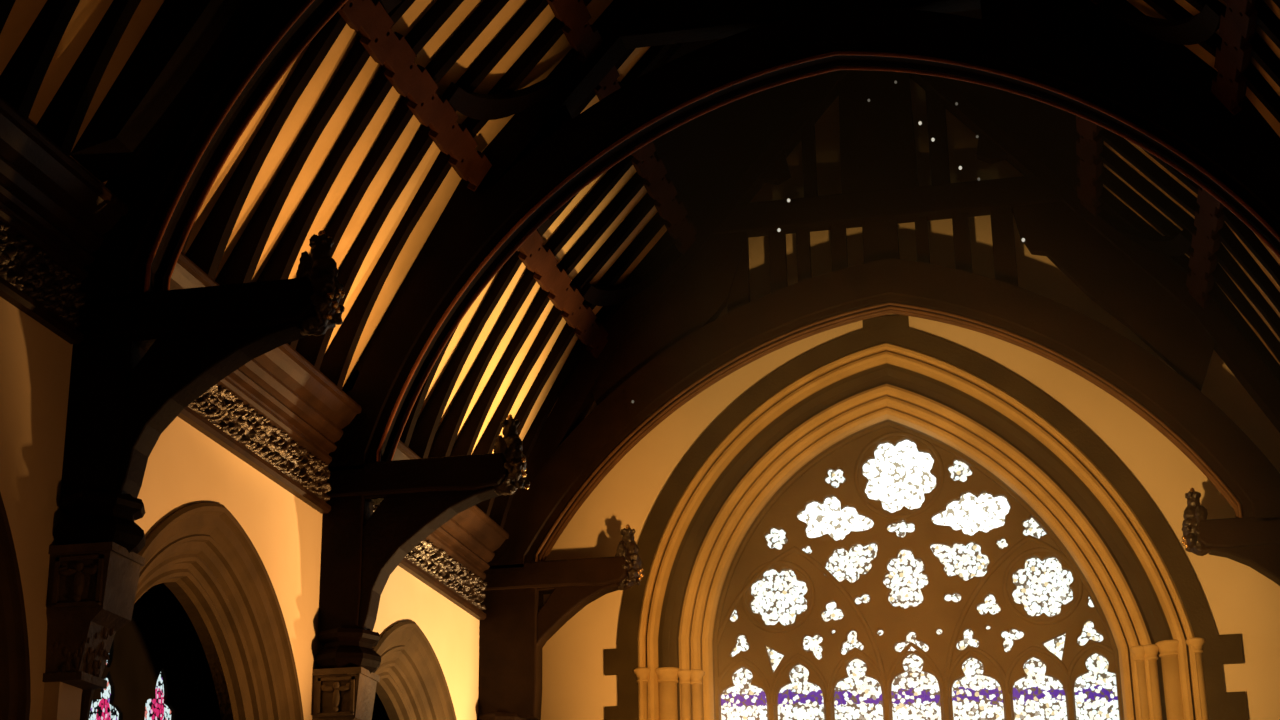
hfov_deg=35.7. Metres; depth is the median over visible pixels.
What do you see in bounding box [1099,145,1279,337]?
rafter
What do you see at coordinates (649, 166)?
purlin
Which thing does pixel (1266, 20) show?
rafter
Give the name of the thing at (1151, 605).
arch
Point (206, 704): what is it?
wall
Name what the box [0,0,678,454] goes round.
ceiling
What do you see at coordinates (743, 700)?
light
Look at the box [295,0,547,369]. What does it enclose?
rafter
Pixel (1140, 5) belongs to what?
ceiling
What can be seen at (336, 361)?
rafter
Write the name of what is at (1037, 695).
light
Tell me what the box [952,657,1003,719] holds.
light
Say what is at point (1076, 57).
roof truss
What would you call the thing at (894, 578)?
window
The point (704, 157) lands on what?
roof boarding
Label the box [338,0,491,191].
purlin
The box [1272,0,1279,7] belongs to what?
rafter
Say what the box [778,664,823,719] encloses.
light
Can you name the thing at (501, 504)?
rafter
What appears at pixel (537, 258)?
purlin
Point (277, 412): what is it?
crown molding
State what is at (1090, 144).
purlin
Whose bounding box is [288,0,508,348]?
rafter
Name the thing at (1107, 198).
rafter
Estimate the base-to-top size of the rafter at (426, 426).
6.980 m
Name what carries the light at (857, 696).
attached to the window at (894, 578)
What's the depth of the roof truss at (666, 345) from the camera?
25.43 m
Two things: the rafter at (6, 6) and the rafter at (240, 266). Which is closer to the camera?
the rafter at (6, 6)
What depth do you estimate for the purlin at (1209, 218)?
22.81 m
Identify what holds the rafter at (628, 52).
attached to the ceiling at (88, 14)
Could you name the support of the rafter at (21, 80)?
attached to the ceiling at (88, 14)
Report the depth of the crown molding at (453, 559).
24.06 m
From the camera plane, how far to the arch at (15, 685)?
13.86 m
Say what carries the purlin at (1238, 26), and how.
attached to the roof truss at (148, 350)
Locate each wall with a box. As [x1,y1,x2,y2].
[0,297,478,719]
[140,585,220,719]
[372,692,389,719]
[541,77,1279,719]
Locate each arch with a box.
[0,493,30,719]
[80,503,303,719]
[372,621,456,719]
[604,315,1247,719]
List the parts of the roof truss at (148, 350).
wall post, roll moulding, roll moulding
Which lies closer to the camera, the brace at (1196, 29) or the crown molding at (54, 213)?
the crown molding at (54, 213)
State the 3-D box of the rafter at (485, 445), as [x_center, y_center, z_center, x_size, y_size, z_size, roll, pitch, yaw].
[0.259,-1.748,24.598,5.270,6.980,0.130,-5,-19,11]
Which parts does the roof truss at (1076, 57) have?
wall post, roll moulding, roll moulding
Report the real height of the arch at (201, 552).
6.089 m
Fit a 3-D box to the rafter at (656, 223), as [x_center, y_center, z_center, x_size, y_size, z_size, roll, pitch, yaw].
[0.391,-1.551,25.182,5.270,6.980,0.130,-5,-19,11]
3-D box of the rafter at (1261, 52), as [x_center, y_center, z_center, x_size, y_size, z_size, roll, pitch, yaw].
[4.316,-3.809,18.736,5.270,6.980,0.130,-5,-19,11]
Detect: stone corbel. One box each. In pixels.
[41,542,144,719]
[312,667,379,719]
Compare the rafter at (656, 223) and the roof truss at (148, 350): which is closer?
the roof truss at (148, 350)
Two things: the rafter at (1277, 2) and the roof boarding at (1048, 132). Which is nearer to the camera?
the rafter at (1277, 2)
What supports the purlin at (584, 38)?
attached to the rafter at (280, 264)
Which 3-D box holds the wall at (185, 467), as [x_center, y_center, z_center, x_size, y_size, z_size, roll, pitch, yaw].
[-3.976,3.238,16.648,0.500,7.950,19.200,-5,-19,11]
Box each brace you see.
[442,53,581,119]
[537,218,550,234]
[1099,0,1225,44]
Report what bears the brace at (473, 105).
attached to the purlin at (584, 38)
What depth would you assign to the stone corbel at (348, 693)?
19.30 m
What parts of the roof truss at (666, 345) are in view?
wall post, queen post, king post, roll moulding, roll moulding, roll moulding, roll moulding, queen post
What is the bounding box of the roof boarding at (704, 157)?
[652,38,828,229]
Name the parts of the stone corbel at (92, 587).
panel frame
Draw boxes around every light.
[89,676,118,719]
[145,672,170,719]
[721,667,766,719]
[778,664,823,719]
[834,658,882,719]
[891,653,940,719]
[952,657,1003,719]
[1013,657,1066,719]
[1074,653,1119,719]
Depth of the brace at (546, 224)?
22.55 m
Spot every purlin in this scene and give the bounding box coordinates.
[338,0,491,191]
[517,230,607,358]
[547,0,602,63]
[594,65,696,254]
[1076,116,1103,216]
[1186,187,1224,308]
[1211,0,1260,114]
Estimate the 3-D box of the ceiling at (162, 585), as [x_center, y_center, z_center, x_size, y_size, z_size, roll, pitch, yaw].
[-5.660,1.057,19.550,3.070,0.200,18.500,-5,-19,11]
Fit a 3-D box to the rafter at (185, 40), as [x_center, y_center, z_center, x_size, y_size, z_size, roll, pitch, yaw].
[-2.447,-3.998,15.639,3.720,5.050,0.530,-5,-19,11]
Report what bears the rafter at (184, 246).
attached to the ceiling at (88, 14)
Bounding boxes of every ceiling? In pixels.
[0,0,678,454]
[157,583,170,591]
[1103,0,1279,364]
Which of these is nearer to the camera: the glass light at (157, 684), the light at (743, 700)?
the glass light at (157, 684)
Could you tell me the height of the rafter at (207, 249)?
6.980 m
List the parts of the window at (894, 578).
glass pane, glass pane, glass pane, glass pane, glass pane, glass pane, glass pane, glass pane, glass pane, glass pane, glass pane, glass pane, glass pane, glass pane, glass pane, glass pane, glass pane, glass pane, glass pane, glass pane, glass pane, glass pane, glass pane, glass pane, glass pane, glass pane, glass pane, glass pane, glass pane, glass pane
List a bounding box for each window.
[89,598,197,719]
[717,427,1119,719]
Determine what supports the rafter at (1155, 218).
attached to the ceiling at (1140, 5)
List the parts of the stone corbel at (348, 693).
panel frame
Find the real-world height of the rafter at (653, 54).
6.980 m
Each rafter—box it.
[0,0,15,33]
[0,0,79,118]
[35,0,140,155]
[70,0,259,181]
[181,217,196,252]
[185,11,346,279]
[215,0,414,284]
[256,0,463,281]
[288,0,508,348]
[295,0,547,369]
[319,0,591,389]
[400,44,672,446]
[408,192,578,457]
[428,155,632,457]
[450,153,654,455]
[472,175,665,454]
[476,196,675,515]
[489,216,685,527]
[572,48,635,117]
[1099,128,1279,312]
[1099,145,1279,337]
[1099,166,1279,361]
[1099,187,1279,385]
[1140,147,1279,285]
[1143,0,1279,122]
[1185,0,1279,86]
[1255,0,1279,48]
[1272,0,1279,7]
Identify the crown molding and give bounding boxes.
[0,96,127,343]
[170,252,361,513]
[373,440,508,619]
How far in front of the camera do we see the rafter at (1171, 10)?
18.68 m
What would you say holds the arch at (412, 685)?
attached to the wall at (185, 467)
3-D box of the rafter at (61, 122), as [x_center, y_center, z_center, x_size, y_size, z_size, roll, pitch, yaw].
[-1.897,-4.976,15.074,5.270,6.980,0.130,-5,-19,11]
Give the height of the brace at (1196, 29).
1.278 m
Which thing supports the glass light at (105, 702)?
attached to the window at (150, 673)
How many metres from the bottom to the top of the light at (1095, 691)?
3.000 m
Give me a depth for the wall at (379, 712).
26.41 m
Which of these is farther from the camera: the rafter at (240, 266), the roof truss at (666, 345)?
the roof truss at (666, 345)
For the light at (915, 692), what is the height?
3.000 m
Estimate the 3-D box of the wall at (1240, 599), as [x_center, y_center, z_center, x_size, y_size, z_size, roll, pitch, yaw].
[3.442,2.340,25.370,11.800,15.100,0.600,-5,-19,11]
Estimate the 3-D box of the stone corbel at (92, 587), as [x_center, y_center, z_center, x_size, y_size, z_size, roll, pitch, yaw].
[-3.977,3.810,13.853,0.507,5.060,0.559,-5,-19,11]
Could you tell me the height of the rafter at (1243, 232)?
6.980 m
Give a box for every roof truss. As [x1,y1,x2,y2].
[54,0,347,553]
[315,0,1279,673]
[478,70,1279,719]
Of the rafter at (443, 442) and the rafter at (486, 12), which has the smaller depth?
the rafter at (486, 12)
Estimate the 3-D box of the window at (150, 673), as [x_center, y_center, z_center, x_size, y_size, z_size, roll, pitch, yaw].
[-5.904,4.944,22.716,0.140,4.500,3.300,-5,-19,11]
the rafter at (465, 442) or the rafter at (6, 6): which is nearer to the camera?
the rafter at (6, 6)
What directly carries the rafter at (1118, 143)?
attached to the ceiling at (1140, 5)
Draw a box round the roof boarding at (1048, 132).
[941,9,1079,191]

